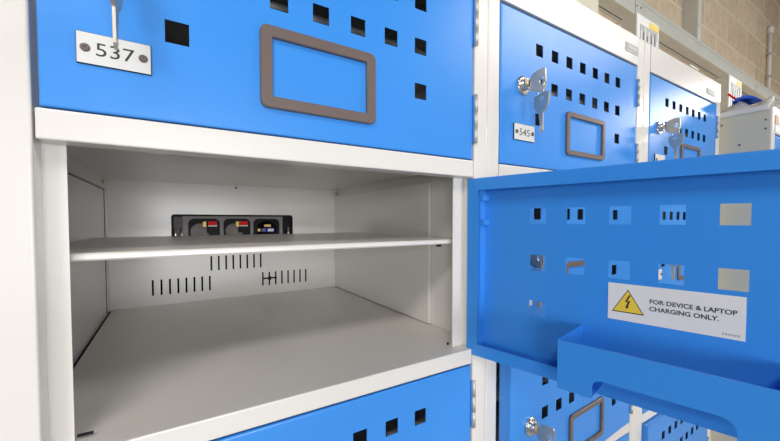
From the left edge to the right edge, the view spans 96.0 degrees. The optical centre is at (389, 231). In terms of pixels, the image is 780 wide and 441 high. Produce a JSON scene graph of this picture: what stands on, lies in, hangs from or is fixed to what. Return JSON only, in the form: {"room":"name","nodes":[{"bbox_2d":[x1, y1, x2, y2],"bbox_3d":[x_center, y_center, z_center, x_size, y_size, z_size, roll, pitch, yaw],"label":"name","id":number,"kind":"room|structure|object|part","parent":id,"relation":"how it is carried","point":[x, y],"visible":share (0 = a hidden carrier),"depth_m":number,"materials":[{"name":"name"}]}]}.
{"room":"locker room","nodes":[
{"label":"locker room","id":0,"kind":"room"},
{"bbox_2d":[598,0,779,105],"bbox_3d":[4.194,-0.843,3.742,12.900,4.350,0.125,-1,2,-32],"label":"wall","id":1,"kind":"structure","parent":0,"point":[736,30],"depth_m":2.73,"materials":[{"name":"brick"}]},
{"bbox_2d":[598,0,779,103],"bbox_3d":[4.504,-1.163,3.802,11.300,0.087,0.083,-1,2,-32],"label":"cable trunking","id":2,"kind":"object","parent":1,"relation":"attached to","point":[672,37],"visible":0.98,"depth_m":2.07,"materials":[{"name":"metal"}]},
{"bbox_2d":[682,0,701,40],"bbox_3d":[1.849,-1.760,2.138,0.055,1.217,0.077,-1,2,-32],"label":"vertical trunking","id":3,"kind":"object","parent":1,"relation":"attached to","point":[692,9],"visible":0.88,"depth_m":2.13,"materials":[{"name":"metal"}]},
{"bbox_2d":[764,25,773,89],"bbox_3d":[3.338,-1.495,3.090,0.050,0.620,0.046,-1,2,-32],"label":"conduit pipe","id":4,"kind":"object","parent":1,"relation":"attached to","point":[770,29],"visible":0.92,"depth_m":3.08,"materials":[{"name":"white"}]},
{"bbox_3d":[4.543,1.421,1.734,14.500,0.050,3.775,-1,2,-32],"label":"floor","id":5,"kind":"structure","parent":0,"visible":0},
{"bbox_2d":[0,0,779,440],"bbox_3d":[-0.075,0.520,0.472,0.572,1.811,0.975,-1,2,-32],"label":"locker","id":6,"kind":"object","parent":5,"relation":"on","point":[233,220],"visible":0.98,"depth_m":0.39,"materials":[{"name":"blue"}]},
{"bbox_3d":[-0.278,0.506,0.282,0.025,1.770,0.045,-1,2,-32],"label":"post","id":7,"kind":"part","parent":6,"relation":"part of","materials":[{"name":"white metal"}]},
{"bbox_3d":[-0.420,0.033,0.476,0.003,0.257,0.505,-1,2,-32],"label":"wall rail","id":8,"kind":"part","parent":6,"relation":"part of","materials":[{"name":"white metal"}]},
{"bbox_3d":[-0.430,0.499,0.503,0.002,1.771,0.536,-1,2,-32],"label":"panel","id":9,"kind":"part","parent":6,"relation":"part of","materials":[{"name":"white metal"}]},
{"bbox_2d":[73,312,110,368],"bbox_3d":[-0.421,0.167,0.484,0.004,0.001,0.498,-1,2,-32],"label":"gap","id":10,"kind":"object","parent":6,"relation":"on","point":[86,351],"depth_m":0.51,"materials":[{"name":"black"}]},
{"bbox_3d":[-0.214,-0.138,0.273,0.046,0.024,0.003,-1,2,-32],"label":"number plate","id":11,"kind":"part","parent":6,"relation":"part of","materials":[{"name":"white"}]},
{"bbox_2d":[110,0,122,49],"bbox_3d":[-0.198,-0.177,0.252,0.008,0.096,0.042,-1,2,-26],"label":"key","id":12,"kind":"object","parent":6,"relation":"attached to","point":[116,4],"visible":1,"depth_m":0.25,"materials":[{"name":"silver metal"}]},
{"bbox_2d":[188,219,219,235],"bbox_3d":[-0.414,-0.002,0.783,0.062,0.051,0.009,-1,2,-32],"label":"socket","id":13,"kind":"object","parent":6,"relation":"attached to","point":[196,227],"depth_m":0.78,"materials":[{"name":"black plastic"}]},
{"bbox_3d":[-0.349,0.489,0.833,0.484,1.769,0.001,-1,2,-32],"label":"panel","id":14,"kind":"part","parent":6,"relation":"part of","materials":[{"name":"white metal"}]},
{"bbox_3d":[-0.358,-0.006,0.820,0.261,0.072,0.013,-1,2,-32],"label":"socket panel","id":15,"kind":"part","parent":6,"relation":"part of","materials":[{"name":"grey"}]},
{"bbox_2d":[224,219,249,234],"bbox_3d":[-0.356,-0.003,0.819,0.058,0.051,0.009,-1,2,-32],"label":"socket","id":16,"kind":"object","parent":6,"relation":"attached to","point":[231,226],"depth_m":0.82,"materials":[{"name":"black plastic"}]},
{"bbox_3d":[-0.076,-0.082,0.375,0.434,0.023,0.022,-1,2,-32],"label":"rail","id":17,"kind":"part","parent":6,"relation":"part of","materials":[{"name":"white metal"}]},
{"bbox_3d":[-0.075,-0.208,0.371,0.430,0.228,0.020,-1,2,-32],"label":"door","id":18,"kind":"part","parent":6,"relation":"part of","materials":[{"name":"blue metal"}]},
{"bbox_2d":[70,232,451,261],"bbox_3d":[-0.175,0.014,0.533,0.471,0.007,0.330,-1,2,-32],"label":"shelf","id":19,"kind":"object","parent":6,"relation":"attached to","point":[83,247],"depth_m":0.43,"materials":[{"name":"white metal"}]},
{"bbox_2d":[253,219,278,233],"bbox_3d":[-0.299,-0.004,0.854,0.060,0.051,0.010,-1,2,-32],"label":"socket","id":20,"kind":"object","parent":6,"relation":"attached to","point":[260,226],"depth_m":0.85,"materials":[{"name":"black plastic"}]},
{"bbox_3d":[-0.076,0.177,0.383,0.434,0.021,0.022,-1,2,-32],"label":"rail","id":21,"kind":"part","parent":6,"relation":"part of","materials":[{"name":"white metal"}]},
{"bbox_2d":[165,1,425,93],"bbox_3d":[-0.173,-0.241,0.527,0.480,0.007,0.330,-1,2,-32],"label":"ventilation holes","id":22,"kind":"object","parent":6,"relation":"attached to","point":[175,33],"depth_m":0.42,"materials":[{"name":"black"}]},
{"bbox_3d":[-0.075,0.306,0.387,0.430,0.232,0.020,-1,2,-32],"label":"door","id":23,"kind":"part","parent":6,"relation":"part of","materials":[{"name":"blue metal"}]},
{"bbox_3d":[-0.217,-0.389,0.594,0.488,0.002,0.559,-1,2,-32],"label":"panel","id":24,"kind":"part","parent":6,"relation":"part of","materials":[{"name":"blue metal"}]},
{"bbox_2d":[353,408,424,440],"bbox_3d":[-0.173,0.271,0.543,0.480,0.007,0.330,-1,2,-32],"label":"ventilation holes","id":25,"kind":"object","parent":6,"relation":"attached to","point":[391,425],"depth_m":0.48,"materials":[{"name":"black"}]},
{"bbox_3d":[-0.017,0.491,0.759,0.002,1.771,0.536,-1,2,-32],"label":"panel","id":26,"kind":"part","parent":6,"relation":"part of","materials":[{"name":"white metal"}]},
{"bbox_3d":[0.114,0.498,0.525,0.025,1.770,0.045,-1,2,-32],"label":"post","id":27,"kind":"part","parent":6,"relation":"part of","materials":[{"name":"white metal"}]},
{"bbox_3d":[0.264,0.054,0.343,0.020,0.244,0.430,-2,3,-44],"label":"door","id":28,"kind":"part","parent":6,"relation":"part of","materials":[{"name":"blue metal"}]},
{"bbox_2d":[557,321,779,440],"bbox_3d":[0.250,0.134,0.321,0.073,0.049,0.201,-2,3,-44],"label":"tray","id":29,"kind":"object","parent":6,"relation":"on","point":[733,385],"depth_m":0.32,"materials":[{"name":"blue metal"}]},
{"bbox_2d":[484,0,644,440],"bbox_3d":[0.194,0.508,0.858,0.460,1.811,0.592,-1,2,-32],"label":"locker","id":30,"kind":"object","parent":5,"relation":"on","point":[593,116],"visible":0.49,"depth_m":0.58,"materials":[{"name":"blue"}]},
{"bbox_3d":[0.136,0.498,0.539,0.023,1.770,0.045,-1,2,-32],"label":"post","id":31,"kind":"part","parent":30,"relation":"part of","materials":[{"name":"white metal"}]},
{"bbox_2d":[496,362,547,400],"bbox_3d":[0.230,0.263,0.793,0.452,0.007,0.330,-1,2,-32],"label":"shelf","id":32,"kind":"object","parent":30,"relation":"attached to","point":[544,379],"depth_m":0.63,"materials":[{"name":"blue metal"}]},
{"bbox_3d":[0.204,-0.149,0.532,0.048,0.024,0.003,-1,2,-32],"label":"number plate","id":33,"kind":"part","parent":30,"relation":"part of","materials":[{"name":"white"}]},
{"bbox_3d":[0.325,-0.090,0.624,0.406,0.023,0.022,-1,2,-32],"label":"rail","id":34,"kind":"part","parent":30,"relation":"part of","materials":[{"name":"white metal"}]},
{"bbox_2d":[530,255,543,308],"bbox_3d":[0.215,0.067,0.516,0.010,0.092,0.042,-1,2,-25],"label":"bunch","id":35,"kind":"object","parent":30,"relation":"attached to","point":[534,261],"visible":0.44,"depth_m":0.51,"materials":[{"name":"silver metal"}]},
{"bbox_2d":[529,68,549,132],"bbox_3d":[0.215,-0.187,0.508,0.010,0.092,0.042,-1,2,-25],"label":"bunch","id":36,"kind":"object","parent":30,"relation":"attached to","point":[535,85],"visible":1,"depth_m":0.50,"materials":[{"name":"silver metal"}]},
{"bbox_2d":[536,425,554,440],"bbox_3d":[0.227,0.326,0.508,0.010,0.092,0.042,-1,2,-29],"label":"bunch","id":37,"kind":"object","parent":30,"relation":"attached to","point":[543,431],"visible":1,"depth_m":0.51,"materials":[{"name":"silver metal"}]},
{"bbox_3d":[0.331,0.294,0.626,0.404,0.223,0.042,-1,2,-32],"label":"door","id":38,"kind":"part","parent":30,"relation":"part of","materials":[{"name":"blue metal"}]},
{"bbox_3d":[0.325,-0.216,0.619,0.404,0.228,0.020,-1,2,-32],"label":"door","id":39,"kind":"part","parent":30,"relation":"part of","materials":[{"name":"blue metal"}]},
{"bbox_3d":[0.374,0.483,1.002,0.002,1.771,0.536,-1,2,-32],"label":"panel","id":40,"kind":"part","parent":30,"relation":"part of","materials":[{"name":"blue"}]},
{"bbox_2d":[535,91,618,125],"bbox_3d":[0.230,-0.249,0.777,0.452,0.007,0.330,-1,2,-32],"label":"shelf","id":41,"kind":"object","parent":30,"relation":"attached to","point":[553,93],"depth_m":0.71,"materials":[{"name":"blue metal"}]},
{"bbox_3d":[0.325,0.041,0.627,0.404,0.234,0.020,-1,2,-32],"label":"door","id":42,"kind":"part","parent":30,"relation":"part of","materials":[{"name":"blue metal"}]},
{"bbox_2d":[575,0,598,13],"bbox_3d":[0.249,-0.530,0.762,0.305,0.268,0.240,-1,2,-32],"label":"equipment case","id":43,"kind":"object","parent":30,"relation":"on","point":[592,5],"visible":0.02,"depth_m":0.73,"materials":[{"name":"beige"}]},
{"bbox_3d":[0.185,-0.397,0.844,0.460,0.002,0.559,-1,2,-32],"label":"panel","id":44,"kind":"part","parent":30,"relation":"part of","materials":[{"name":"white"}]},
{"bbox_3d":[0.325,0.416,0.640,0.406,0.020,0.022,-1,2,-32],"label":"rail","id":45,"kind":"part","parent":30,"relation":"part of","materials":[{"name":"white"}]},
{"bbox_3d":[0.325,0.544,0.643,0.404,0.232,0.020,-1,2,-32],"label":"door","id":46,"kind":"part","parent":30,"relation":"part of","materials":[{"name":"blue metal"}]},
{"bbox_3d":[0.505,0.491,0.768,0.026,1.770,0.045,-1,2,-32],"label":"post","id":47,"kind":"part","parent":30,"relation":"part of","materials":[{"name":"white"}]},
{"bbox_2d":[635,41,720,440],"bbox_3d":[0.578,0.500,1.102,0.450,1.811,0.581,-1,2,-32],"label":"locker","id":48,"kind":"object","parent":5,"relation":"on","point":[672,89],"visible":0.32,"depth_m":0.82,"materials":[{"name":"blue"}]},
{"bbox_2d":[615,13,658,48],"bbox_3d":[0.544,-0.441,0.865,0.110,0.084,0.161,-1,2,-32],"label":"control box","id":49,"kind":"object","parent":48,"relation":"on","point":[637,24],"visible":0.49,"depth_m":0.79,"materials":[{"name":"beige"}]},
{"bbox_3d":[0.528,0.490,0.782,0.027,1.770,0.045,-1,2,-32],"label":"post","id":50,"kind":"part","parent":48,"relation":"part of","materials":[{"name":"white"}]},
{"bbox_3d":[0.714,0.408,0.881,0.394,0.020,0.022,-1,2,-32],"label":"rail","id":51,"kind":"part","parent":48,"relation":"part of","materials":[{"name":"white"}]},
{"bbox_3d":[0.597,-0.157,0.776,0.048,0.024,0.003,-1,2,-32],"label":"number plate","id":52,"kind":"part","parent":48,"relation":"part of","materials":[{"name":"white"}]},
{"bbox_3d":[0.597,0.097,0.784,0.048,0.024,0.003,-1,2,-32],"label":"number plate","id":53,"kind":"part","parent":48,"relation":"part of","materials":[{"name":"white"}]},
{"bbox_3d":[0.714,0.033,0.869,0.392,0.234,0.020,-1,2,-32],"label":"door","id":54,"kind":"part","parent":48,"relation":"part of","materials":[{"name":"blue metal"}]},
{"bbox_2d":[668,264,677,279],"bbox_3d":[0.605,0.060,0.758,0.010,0.092,0.042,-1,2,-25],"label":"bunch","id":55,"kind":"object","parent":48,"relation":"attached to","point":[672,269],"visible":0.09,"depth_m":0.75,"materials":[{"name":"silver metal"}]},
{"bbox_2d":[664,117,683,158],"bbox_3d":[0.605,-0.194,0.750,0.010,0.092,0.042,-1,2,-25],"label":"bunch","id":56,"kind":"object","parent":48,"relation":"attached to","point":[670,125],"visible":0.98,"depth_m":0.75,"materials":[{"name":"silver metal"}]},
{"bbox_3d":[0.717,0.536,0.880,0.392,0.233,0.020,-1,2,-33],"label":"door","id":57,"kind":"part","parent":48,"relation":"part of","materials":[{"name":"blue metal"}]},
{"bbox_3d":[0.756,0.476,1.239,0.002,1.771,0.536,-1,2,-32],"label":"panel","id":58,"kind":"part","parent":48,"relation":"part of","materials":[{"name":"blue"}]},
{"bbox_3d":[0.714,-0.224,0.861,0.392,0.228,0.020,-1,2,-32],"label":"door","id":59,"kind":"part","parent":48,"relation":"part of","materials":[{"name":"blue metal"}]},
{"bbox_3d":[0.572,-0.405,1.083,0.450,0.002,0.559,-1,2,-32],"label":"panel","id":60,"kind":"part","parent":48,"relation":"part of","materials":[{"name":"white"}]},
{"bbox_3d":[0.887,0.483,1.005,0.025,1.770,0.045,-1,2,-32],"label":"post","id":61,"kind":"part","parent":48,"relation":"part of","materials":[{"name":"white"}]},
{"bbox_2d":[711,106,779,440],"bbox_3d":[0.992,0.536,1.308,0.472,1.727,0.672,-1,2,-32],"label":"locker","id":62,"kind":"object","parent":5,"relation":"on","point":[760,130],"visible":0.11,"depth_m":0.94,"materials":[{"name":"white metal"}]},
{"bbox_2d":[712,75,741,111],"bbox_3d":[1.054,-0.406,1.183,0.120,0.162,0.161,-1,2,-32],"label":"control box","id":63,"kind":"object","parent":62,"relation":"on","point":[729,84],"visible":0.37,"depth_m":1.10,"materials":[{"name":"beige metal"}]},
{"bbox_2d":[720,95,779,117],"bbox_3d":[1.022,-0.339,0.994,0.226,0.059,0.118,-1,2,-32],"label":"plastic film","id":64,"kind":"object","parent":62,"relation":"on","point":[739,108],"visible":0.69,"depth_m":0.94,"materials":[{"name":"white"}]},
{"bbox_2d":[732,95,762,104],"bbox_3d":[0.982,-0.364,0.970,0.092,0.022,0.059,-1,2,-32],"label":"cloth","id":65,"kind":"object","parent":64,"relation":"on","point":[749,99],"visible":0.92,"depth_m":0.97,"materials":[{"name":"blue fabric"}]},
{"bbox_3d":[0.963,0.528,0.936,0.025,1.686,0.045,-1,2,-32],"label":"post","id":66,"kind":"part","parent":62,"relation":"part of","materials":[{"name":"white metal"}]},
{"bbox_3d":[1.158,-0.136,1.022,0.414,0.228,0.020,-1,2,-32],"label":"door","id":67,"kind":"part","parent":62,"relation":"part of","materials":[{"name":"blue metal"}]}
]}

